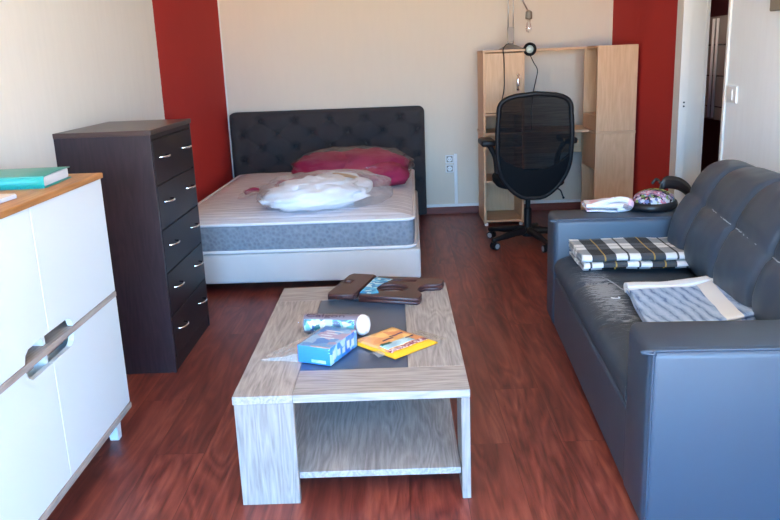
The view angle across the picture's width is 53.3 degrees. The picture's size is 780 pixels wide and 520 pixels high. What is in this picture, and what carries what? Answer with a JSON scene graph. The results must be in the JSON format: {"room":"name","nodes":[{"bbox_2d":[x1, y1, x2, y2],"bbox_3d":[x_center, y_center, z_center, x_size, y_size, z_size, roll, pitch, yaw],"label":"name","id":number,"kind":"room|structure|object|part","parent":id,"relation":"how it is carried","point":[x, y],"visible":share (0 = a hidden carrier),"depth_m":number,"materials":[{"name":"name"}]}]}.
{"room":"studio apartment","nodes":[
{"label":"studio apartment","id":0,"kind":"room"},
{"bbox_2d":[0,0,232,201],"bbox_3d":[-1.502,-0.423,2.212,0.100,2.550,9.480,-2,14,1],"label":"wall","id":1,"kind":"structure","parent":0,"point":[66,65],"depth_m":4.01,"materials":[{"name":"white paint"}]},
{"bbox_2d":[46,209,638,519],"bbox_3d":[0.784,0.557,3.290,4.568,0.060,11.100,-2,14,1],"label":"floor","id":2,"kind":"structure","parent":0,"point":[540,451],"depth_m":2.94,"materials":[{"name":"laminate"}]},
{"bbox_2d":[0,173,131,519],"bbox_3d":[-1.203,0.329,2.331,0.412,1.013,1.122,-2,14,1],"label":"sideboard","id":3,"kind":"object","parent":2,"relation":"on","point":[64,392],"visible":0.98,"depth_m":2.34,"materials":[{"name":"white paint"}]},
{"bbox_2d":[0,193,16,202],"bbox_3d":[-1.185,-0.150,2.124,0.196,0.014,0.266,-1,15,5],"label":"booklet","id":4,"kind":"object","parent":3,"relation":"on","point":[3,197],"visible":1,"depth_m":2.21,"materials":[{"name":"white paper"}]},
{"bbox_3d":[-1.027,0.120,1.991,0.018,0.412,0.552,-2,14,1],"label":"door","id":5,"kind":"part","parent":3,"relation":"part of","materials":[{"name":"white paint"}]},
{"bbox_2d":[0,166,70,189],"bbox_3d":[-1.258,-0.264,2.517,0.358,0.044,0.239,-3,14,-2],"label":"book","id":6,"kind":"object","parent":3,"relation":"on","point":[24,178],"visible":1,"depth_m":2.44,"materials":[{"name":"teal paper"}]},
{"bbox_3d":[-1.010,0.543,2.100,0.018,0.417,0.552,-2,14,1],"label":"door","id":7,"kind":"part","parent":3,"relation":"part of","materials":[{"name":"white paint"}]},
{"bbox_3d":[-1.024,-0.019,2.528,0.018,0.412,0.552,-2,14,1],"label":"door","id":8,"kind":"part","parent":3,"relation":"part of","materials":[{"name":"white paint"}]},
{"bbox_3d":[-1.189,0.695,2.427,0.404,0.022,1.112,-2,14,1],"label":"board","id":9,"kind":"part","parent":3,"relation":"part of","materials":[{"name":"grey wood"}]},
{"bbox_3d":[-1.007,0.404,2.637,0.018,0.417,0.552,-2,14,1],"label":"door","id":10,"kind":"part","parent":3,"relation":"part of","materials":[{"name":"white paint"}]},
{"bbox_3d":[-1.056,0.625,2.955,0.050,0.117,0.050,-2,14,1],"label":"leg","id":11,"kind":"part","parent":3,"relation":"part of","materials":[{"name":"white paint"}]},
{"bbox_2d":[52,119,209,373],"bbox_3d":[-1.192,-0.094,3.776,0.449,1.108,0.680,-2,14,1],"label":"dresser","id":12,"kind":"object","parent":2,"relation":"on","point":[148,182],"visible":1,"depth_m":3.50,"materials":[{"name":"brown wood"}]},
{"bbox_3d":[-1.038,-0.604,3.644,0.026,0.021,0.634,-2,14,1],"label":"rail","id":13,"kind":"part","parent":12,"relation":"part of","materials":[{"name":"black wood"}]},
{"bbox_3d":[-0.996,-0.274,3.532,0.036,0.009,0.109,-2,14,1],"label":"handle","id":14,"kind":"part","parent":12,"relation":"part of","materials":[{"name":"silver metal"}]},
{"bbox_3d":[-1.032,-0.496,3.672,0.029,0.193,0.630,-2,14,1],"label":"drawer","id":15,"kind":"part","parent":12,"relation":"part of","materials":[{"name":"black wood"}]},
{"bbox_3d":[-0.988,-0.081,3.581,0.036,0.009,0.109,-2,14,1],"label":"handle","id":16,"kind":"part","parent":12,"relation":"part of","materials":[{"name":"silver metal"}]},
{"bbox_3d":[-1.024,-0.303,3.721,0.029,0.193,0.630,-2,14,1],"label":"drawer","id":17,"kind":"part","parent":12,"relation":"part of","materials":[{"name":"black wood"}]},
{"bbox_3d":[-0.981,0.112,3.631,0.036,0.009,0.109,-2,14,1],"label":"handle","id":18,"kind":"part","parent":12,"relation":"part of","materials":[{"name":"silver metal"}]},
{"bbox_3d":[-1.017,-0.110,3.771,0.029,0.193,0.630,-2,14,1],"label":"drawer","id":19,"kind":"part","parent":12,"relation":"part of","materials":[{"name":"black wood"}]},
{"bbox_3d":[-0.973,0.305,3.681,0.036,0.009,0.109,-2,14,1],"label":"handle","id":20,"kind":"part","parent":12,"relation":"part of","materials":[{"name":"silver metal"}]},
{"bbox_3d":[-1.009,0.083,3.821,0.029,0.193,0.630,-2,14,1],"label":"drawer","id":21,"kind":"part","parent":12,"relation":"part of","materials":[{"name":"black wood"}]},
{"bbox_3d":[-1.002,0.276,3.871,0.029,0.193,0.630,-2,14,1],"label":"drawer","id":22,"kind":"part","parent":12,"relation":"part of","materials":[{"name":"black wood"}]},
{"bbox_2d":[203,106,426,283],"bbox_3d":[-0.558,-0.552,5.741,1.680,0.966,2.267,-2,14,2],"label":"bed","id":23,"kind":"object","parent":2,"relation":"on","point":[265,141],"visible":0.44,"depth_m":6.66,"materials":[{"name":"grey fabric"}]},
{"bbox_2d":[198,169,416,254],"bbox_3d":[-0.576,-0.425,5.720,1.525,0.228,2.164,-2,14,2],"label":"mattress","id":24,"kind":"object","parent":23,"relation":"on","point":[232,221],"visible":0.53,"depth_m":4.71,"materials":[{"name":"white fabric"}]},
{"bbox_2d":[259,171,372,211],"bbox_3d":[-0.409,-0.465,4.981,0.702,0.211,0.853,12,20,43],"label":"pillow","id":25,"kind":"object","parent":24,"relation":"on","point":[338,189],"visible":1,"depth_m":4.81,"materials":[{"name":"white fabric"}]},
{"bbox_2d":[244,147,409,194],"bbox_3d":[-0.490,-0.691,5.757,1.389,0.267,0.810,-7,15,-16],"label":"duvet","id":26,"kind":"object","parent":24,"relation":"on","point":[383,167],"visible":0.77,"depth_m":5.67,"materials":[{"name":"pink fabric"}]},
{"bbox_2d":[291,147,409,186],"bbox_3d":[-0.297,-0.697,5.778,0.892,0.250,0.597,-2,14,1],"label":"pillow","id":27,"kind":"object","parent":26,"relation":"on","point":[383,167],"depth_m":5.68,"materials":[{"name":"pink fabric"}]},
{"bbox_3d":[-0.531,-0.839,6.788,1.680,0.936,0.095,-2,14,2],"label":"headboard","id":28,"kind":"part","parent":23,"relation":"part of","materials":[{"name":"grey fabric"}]},
{"bbox_2d":[232,282,470,504],"bbox_3d":[-0.111,0.443,3.003,0.733,0.373,1.182,-2,14,1],"label":"coffee table","id":29,"kind":"object","parent":2,"relation":"on","point":[367,412],"visible":0.87,"depth_m":2.58,"materials":[{"name":"grey wood"}]},
{"bbox_3d":[-0.384,0.609,2.453,0.184,0.346,0.027,-2,14,1],"label":"leg","id":30,"kind":"part","parent":29,"relation":"part of","materials":[{"name":"grey wood"}]},
{"bbox_2d":[298,326,356,365],"bbox_3d":[-0.280,0.295,2.720,0.260,0.066,0.236,4,16,24],"label":"carton","id":31,"kind":"object","parent":29,"relation":"on","point":[328,345],"visible":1,"depth_m":2.65,"materials":[{"name":"blue cardboard"}]},
{"bbox_2d":[311,359,325,363],"bbox_3d":[-0.240,0.342,2.616,0.055,0.011,0.001,4,16,24],"label":"print","id":32,"kind":"object","parent":31,"relation":"attached to","point":[315,361],"depth_m":2.61},
{"bbox_2d":[333,338,353,359],"bbox_3d":[-0.159,0.303,2.678,0.001,0.032,0.154,4,16,24],"label":"print","id":33,"kind":"object","parent":31,"relation":"attached to","point":[352,341],"depth_m":2.68},
{"bbox_2d":[303,314,370,334],"bbox_3d":[-0.208,0.239,2.909,0.270,0.080,0.084,0,15,10],"label":"roll","id":34,"kind":"object","parent":29,"relation":"on","point":[312,323],"visible":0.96,"depth_m":2.88,"materials":[{"name":"white"}]},
{"bbox_2d":[294,355,460,477],"bbox_3d":[-0.107,0.543,3.029,0.673,0.022,1.122,-2,14,1],"label":"shelf","id":35,"kind":"object","parent":29,"relation":"attached to","point":[405,436],"depth_m":2.69,"materials":[{"name":"grey wood"}]},
{"bbox_2d":[328,273,443,304],"bbox_3d":[-0.009,0.124,3.410,0.455,0.032,0.337,2,15,16],"label":"folding stool","id":36,"kind":"object","parent":29,"relation":"on","point":[369,287],"visible":1,"depth_m":3.39,"materials":[{"name":"brown plastic"}]},
{"bbox_3d":[-0.169,0.118,3.456,0.125,0.026,0.337,2,15,16],"label":"seat panel","id":37,"kind":"part","parent":36,"relation":"part of","materials":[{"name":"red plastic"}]},
{"bbox_3d":[0.054,0.123,3.380,0.314,0.015,0.313,2,15,17],"label":"leg frame","id":38,"kind":"part","parent":36,"relation":"part of","materials":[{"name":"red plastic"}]},
{"bbox_3d":[0.055,0.138,3.384,0.314,0.014,0.313,2,15,17],"label":"leg frame","id":39,"kind":"part","parent":36,"relation":"part of","materials":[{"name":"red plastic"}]},
{"bbox_2d":[357,327,436,358],"bbox_3d":[0.020,0.286,2.797,0.290,0.020,0.242,-15,19,-41],"label":"snack packet","id":40,"kind":"object","parent":29,"relation":"on","point":[395,343],"visible":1,"depth_m":2.76,"materials":[{"name":"orange"}]},
{"bbox_2d":[357,327,421,352],"bbox_3d":[0.004,0.283,2.799,0.189,0.009,0.172,-15,19,-41],"label":"picture","id":41,"kind":"object","parent":40,"relation":"on","point":[390,340],"depth_m":2.77},
{"bbox_3d":[0.026,0.293,2.747,0.130,0.006,0.044,-15,19,-41],"label":"printed panel","id":42,"kind":"part","parent":40,"relation":"part of","materials":[{"name":"multicoloured plastic"}]},
{"bbox_3d":[0.239,0.567,2.520,0.027,0.346,0.185,-2,14,1],"label":"leg","id":43,"kind":"part","parent":29,"relation":"part of","materials":[{"name":"grey wood"}]},
{"bbox_2d":[478,91,577,252],"bbox_3d":[1.002,-0.667,5.643,0.688,1.116,0.666,-2,14,1],"label":"office chair","id":44,"kind":"object","parent":2,"relation":"on","point":[535,139],"visible":0.94,"depth_m":5.34,"materials":[{"name":"black plastic"}]},
{"bbox_3d":[0.796,-0.699,5.713,0.181,0.339,0.040,-2,14,1],"label":"armrest","id":45,"kind":"part","parent":44,"relation":"part of","materials":[{"name":"black plastic"}]},
{"bbox_3d":[0.880,-0.237,5.878,0.309,0.079,0.054,9,19,38],"label":"star leg","id":46,"kind":"part","parent":44,"relation":"part of","materials":[{"name":"black plastic"}]},
{"bbox_3d":[0.867,-0.183,5.670,0.309,0.079,0.054,-11,17,-31],"label":"star leg","id":47,"kind":"part","parent":44,"relation":"part of","materials":[{"name":"black plastic"}]},
{"bbox_3d":[1.006,-0.595,5.698,0.502,0.111,0.502,-2,14,1],"label":"seat","id":48,"kind":"part","parent":44,"relation":"part of","materials":[{"name":"black fabric"}]},
{"bbox_3d":[0.995,-0.778,5.355,0.544,0.756,0.116,-2,14,1],"label":"frame","id":49,"kind":"part","parent":44,"relation":"part of","materials":[{"name":"black plastic"}]},
{"bbox_3d":[1.068,-0.171,5.593,0.054,0.079,0.309,-6,15,-14],"label":"star leg","id":50,"kind":"part","parent":44,"relation":"part of","materials":[{"name":"black plastic"}]},
{"bbox_3d":[1.204,-0.217,5.753,0.309,0.079,0.054,-1,14,4],"label":"star leg","id":51,"kind":"part","parent":44,"relation":"part of","materials":[{"name":"black plastic"}]},
{"bbox_2d":[477,44,638,225],"bbox_3d":[1.320,-1.001,6.322,1.153,1.400,0.644,-2,14,1],"label":"desk","id":52,"kind":"object","parent":2,"relation":"on","point":[606,136],"visible":0.8,"depth_m":6.09,"materials":[{"name":"brown wood"}]},
{"bbox_3d":[0.761,-1.010,6.438,0.018,1.362,0.420,-2,14,1],"label":"panel","id":53,"kind":"part","parent":52,"relation":"part of","materials":[{"name":"brown wood"}]},
{"bbox_2d":[486,174,493,182],"bbox_3d":[0.927,-0.689,6.518,0.289,0.018,0.409,-2,14,1],"label":"shelf","id":54,"kind":"object","parent":52,"relation":"attached to","point":[488,176],"depth_m":6.45,"materials":[{"name":"brown wood"}]},
{"bbox_2d":[486,113,495,115],"bbox_3d":[0.907,-1.211,6.383,0.289,0.018,0.409,-2,14,1],"label":"shelf","id":55,"kind":"object","parent":52,"relation":"attached to","point":[487,114],"depth_m":6.19,"materials":[{"name":"brown wood"}]},
{"bbox_3d":[0.915,-1.071,6.634,0.289,1.352,0.008,-2,14,1],"label":"panel","id":56,"kind":"part","parent":52,"relation":"part of","materials":[{"name":"brown wood"}]},
{"bbox_2d":[486,210,521,221],"bbox_3d":[0.940,-0.374,6.599,0.289,0.018,0.409,-2,14,1],"label":"shelf","id":57,"kind":"object","parent":52,"relation":"attached to","point":[491,215],"depth_m":6.54,"materials":[{"name":"brown wood"}]},
{"bbox_3d":[0.896,-1.391,6.115,0.297,0.456,0.014,-2,14,1],"label":"door","id":58,"kind":"part","parent":52,"relation":"part of","materials":[{"name":"brown wood"}]},
{"bbox_2d":[499,0,531,98],"bbox_3d":[0.919,-1.669,6.190,0.378,1.251,0.275,-11,17,-30],"label":"desk lamp","id":59,"kind":"object","parent":52,"relation":"on","point":[528,14],"visible":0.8,"depth_m":6.20,"materials":[{"name":"grey metal"}]},
{"bbox_3d":[0.918,-1.373,6.187,0.070,0.679,0.295,6,17,30],"label":"cord","id":60,"kind":"part","parent":59,"relation":"part of","materials":[{"name":"black plastic"}]},
{"bbox_2d":[525,10,531,18],"bbox_3d":[1.090,-1.925,6.107,0.056,0.066,0.056,-2,14,1],"label":"bulb socket","id":61,"kind":"object","parent":59,"relation":"attached to","point":[528,14],"depth_m":6.09,"materials":[{"name":"brown plastic"}]},
{"bbox_3d":[1.004,-1.394,6.090,0.024,0.134,0.032,-2,14,1],"label":"handle","id":62,"kind":"part","parent":52,"relation":"part of","materials":[{"name":"silver metal"}]},
{"bbox_3d":[1.068,-1.021,6.434,0.018,1.362,0.420,-2,14,1],"label":"panel","id":63,"kind":"part","parent":52,"relation":"part of","materials":[{"name":"brown wood"}]},
{"bbox_2d":[522,42,537,90],"bbox_3d":[1.110,-1.378,6.191,0.122,0.682,0.140,-2,14,1],"label":"lamp","id":64,"kind":"object","parent":52,"relation":"attached to","point":[530,48],"visible":0.89,"depth_m":6.06,"materials":[{"name":"black plastic"}]},
{"bbox_3d":[1.141,-1.329,6.199,0.063,0.582,0.068,-2,14,1],"label":"cord","id":65,"kind":"part","parent":64,"relation":"part of","materials":[{"name":"black plastic"}]},
{"bbox_2d":[536,46,586,50],"bbox_3d":[1.320,-1.716,6.330,0.531,0.020,0.270,-2,14,1],"label":"shelf","id":66,"kind":"object","parent":52,"relation":"attached to","point":[562,48],"depth_m":6.20,"materials":[{"name":"brown wood"}]},
{"bbox_3d":[1.347,-0.998,6.540,0.535,0.193,0.016,-2,14,1],"label":"modesty panel","id":67,"kind":"part","parent":52,"relation":"part of","materials":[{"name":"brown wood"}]},
{"bbox_3d":[1.756,-0.724,6.508,0.303,0.738,0.018,-2,14,1],"label":"panel","id":68,"kind":"part","parent":52,"relation":"part of","materials":[{"name":"brown wood"}]},
{"bbox_3d":[1.604,-0.897,6.246,0.016,0.255,0.404,-2,14,1],"label":"drawer","id":69,"kind":"part","parent":52,"relation":"part of","materials":[{"name":"brown wood"}]},
{"bbox_3d":[1.596,-1.094,6.195,0.016,0.098,0.404,-2,14,1],"label":"drawer","id":70,"kind":"part","parent":52,"relation":"part of","materials":[{"name":"brown wood"}]},
{"bbox_2d":[584,112,595,117],"bbox_3d":[1.732,-1.155,6.179,0.290,0.018,0.404,-2,14,1],"label":"shelf","id":71,"kind":"object","parent":52,"relation":"attached to","point":[586,114],"depth_m":6.24,"materials":[{"name":"brown wood"}]},
{"bbox_3d":[1.728,-1.412,6.330,0.303,0.640,0.018,-2,14,1],"label":"panel","id":72,"kind":"part","parent":52,"relation":"part of","materials":[{"name":"brown wood"}]},
{"bbox_2d":[587,46,597,48],"bbox_3d":[1.712,-1.660,6.049,0.290,0.018,0.404,-2,14,1],"label":"shelf","id":73,"kind":"object","parent":52,"relation":"attached to","point":[588,47],"depth_m":6.08,"materials":[{"name":"brown wood"}]},
{"bbox_3d":[1.754,-0.619,6.099,0.303,0.738,0.018,-2,14,1],"label":"panel","id":74,"kind":"part","parent":52,"relation":"part of","materials":[{"name":"brown wood"}]},
{"bbox_3d":[1.726,-1.306,5.922,0.303,0.640,0.018,-2,14,1],"label":"panel","id":75,"kind":"part","parent":52,"relation":"part of","materials":[{"name":"brown wood"}]},
{"bbox_2d":[547,160,779,519],"bbox_3d":[1.238,0.125,3.042,1.011,0.865,1.986,-1,14,4],"label":"sofa","id":76,"kind":"object","parent":2,"relation":"on","point":[687,413],"visible":0.83,"depth_m":2.29,"materials":[{"name":"grey leather"}]},
{"bbox_2d":[582,196,633,211],"bbox_3d":[1.099,-0.290,3.920,0.240,0.077,0.186,-1,15,7],"label":"cloth","id":77,"kind":"object","parent":76,"relation":"on","point":[619,203],"visible":1,"depth_m":3.85,"materials":[{"name":"white fabric"}]},
{"bbox_3d":[1.280,0.029,3.913,0.940,0.552,0.250,-1,14,4],"label":"armrest","id":78,"kind":"part","parent":76,"relation":"part of","materials":[{"name":"grey leather"}]},
{"bbox_3d":[1.062,0.204,3.074,0.600,0.106,1.477,-1,14,4],"label":"seat","id":79,"kind":"part","parent":76,"relation":"part of","materials":[{"name":"grey leather"}]},
{"bbox_2d":[569,237,689,270],"bbox_3d":[1.114,-0.046,3.667,0.505,0.082,0.488,-2,14,3],"label":"plaid blanket","id":80,"kind":"object","parent":76,"relation":"on","point":[626,252],"visible":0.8,"depth_m":3.48,"materials":[{"name":"fabric"}]},
{"bbox_2d":[632,176,690,212],"bbox_3d":[1.336,-0.334,3.921,0.288,0.151,0.250,-8,15,-20],"label":"patterned bag","id":81,"kind":"object","parent":76,"relation":"on","point":[651,200],"visible":0.96,"depth_m":3.86,"materials":[{"name":"multicoloured fabric"}]},
{"bbox_2d":[611,276,755,321],"bbox_3d":[1.118,0.151,2.941,0.487,0.067,0.527,-3,14,-3],"label":"towel","id":82,"kind":"object","parent":76,"relation":"on","point":[697,298],"visible":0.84,"depth_m":2.91,"materials":[{"name":"white fabric"}]},
{"bbox_3d":[1.181,0.466,2.237,0.940,0.552,0.250,-1,14,4],"label":"armrest","id":83,"kind":"part","parent":76,"relation":"part of","materials":[{"name":"grey leather"}]},
{"bbox_3d":[1.501,-0.022,2.989,0.473,0.574,1.477,-1,14,4],"label":"backrest","id":84,"kind":"part","parent":76,"relation":"part of","materials":[{"name":"grey leather"}]},
{"bbox_2d":[219,0,612,204],"bbox_3d":[0.234,-1.657,6.728,3.328,2.550,0.100,-2,14,1],"label":"wall","id":85,"kind":"structure","parent":0,"point":[280,55],"depth_m":6.65,"materials":[{"name":"paint"}]},
{"bbox_2d":[217,0,234,178],"bbox_3d":[-1.425,-1.627,6.687,0.012,2.460,0.012,-2,14,1],"label":"trim","id":86,"kind":"structure","parent":85,"relation":"attached to","point":[217,0],"depth_m":6.72,"materials":[{"name":"white paint"}]},
{"bbox_2d":[445,155,453,162],"bbox_3d":[0.525,-0.890,6.864,0.072,0.072,0.018,-2,14,1],"label":"power outlet","id":87,"kind":"object","parent":85,"relation":"attached to","point":[448,158],"visible":1,"depth_m":6.86,"materials":[{"name":"white plastic"}]},
{"bbox_2d":[446,164,453,172],"bbox_3d":[0.529,-0.810,6.884,0.072,0.072,0.018,-2,14,1],"label":"power outlet","id":88,"kind":"object","parent":85,"relation":"attached to","point":[450,167],"visible":1,"depth_m":6.88,"materials":[{"name":"white plastic"}]},
{"bbox_2d":[454,154,457,203],"bbox_3d":[0.585,-0.722,6.908,0.028,0.446,0.016,-2,14,1],"label":"cable trunking","id":89,"kind":"object","parent":85,"relation":"attached to","point":[455,155],"visible":1,"depth_m":6.91,"materials":[{"name":"white plastic"}]},
{"bbox_2d":[423,202,580,214],"bbox_3d":[0.281,-0.438,6.982,3.328,0.062,0.018,-2,14,1],"label":"baseboard","id":90,"kind":"structure","parent":85,"relation":"attached to","point":[566,205],"depth_m":6.96,"materials":[{"name":"brown wood"}]},
{"bbox_2d":[427,199,580,207],"bbox_3d":[0.280,-0.482,6.973,3.328,0.026,0.014,-2,14,1],"label":"trim","id":91,"kind":"structure","parent":85,"relation":"attached to","point":[565,200],"depth_m":6.96,"materials":[{"name":"white plastic"}]},
{"bbox_2d":[612,0,779,196],"bbox_3d":[1.957,-0.750,2.946,0.160,2.550,11.100,-2,14,1],"label":"wall","id":92,"kind":"structure","parent":0,"point":[752,124],"depth_m":4.39,"materials":[{"name":"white paint"}]},
{"bbox_2d":[668,0,732,206],"bbox_3d":[1.968,-1.000,4.777,0.172,2.120,0.830,-2,14,1],"label":"doorframe","id":93,"kind":"object","parent":92,"relation":"attached to","point":[693,16],"visible":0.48,"depth_m":5.06,"materials":[{"name":"white paint"}]},
{"bbox_2d":[726,86,737,103],"bbox_3d":[1.881,-0.911,4.284,0.018,0.090,0.124,-2,14,1],"label":"light switch","id":94,"kind":"object","parent":92,"relation":"attached to","point":[732,91],"visible":1,"depth_m":4.26,"materials":[{"name":"white plastic"}]},
{"bbox_2d":[770,0,779,10],"bbox_3d":[1.855,-1.248,3.682,0.030,0.125,0.172,-2,14,1],"label":"wall thermostat","id":95,"kind":"object","parent":92,"relation":"attached to","point":[774,4],"visible":1,"depth_m":3.72,"materials":[{"name":"brown plastic"}]},
{"bbox_2d":[701,0,728,171],"bbox_3d":[2.981,-1.511,5.740,0.100,2.550,5.300,-2,14,1],"label":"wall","id":96,"kind":"structure","parent":0,"point":[711,128],"depth_m":7.13,"materials":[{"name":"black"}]},
{"bbox_2d":[704,15,727,120],"bbox_3d":[2.932,-1.632,6.638,0.015,0.900,3.300,-2,14,1],"label":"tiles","id":97,"kind":"structure","parent":96,"relation":"attached to","point":[723,19],"depth_m":6.93,"materials":[{"name":"grey tile"}]},
{"bbox_2d":[707,18,719,116],"bbox_3d":[2.901,-1.720,6.982,0.026,0.860,0.116,-2,14,1],"label":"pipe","id":98,"kind":"object","parent":97,"relation":"attached to","point":[718,19],"visible":1,"depth_m":6.97,"materials":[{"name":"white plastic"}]}
]}

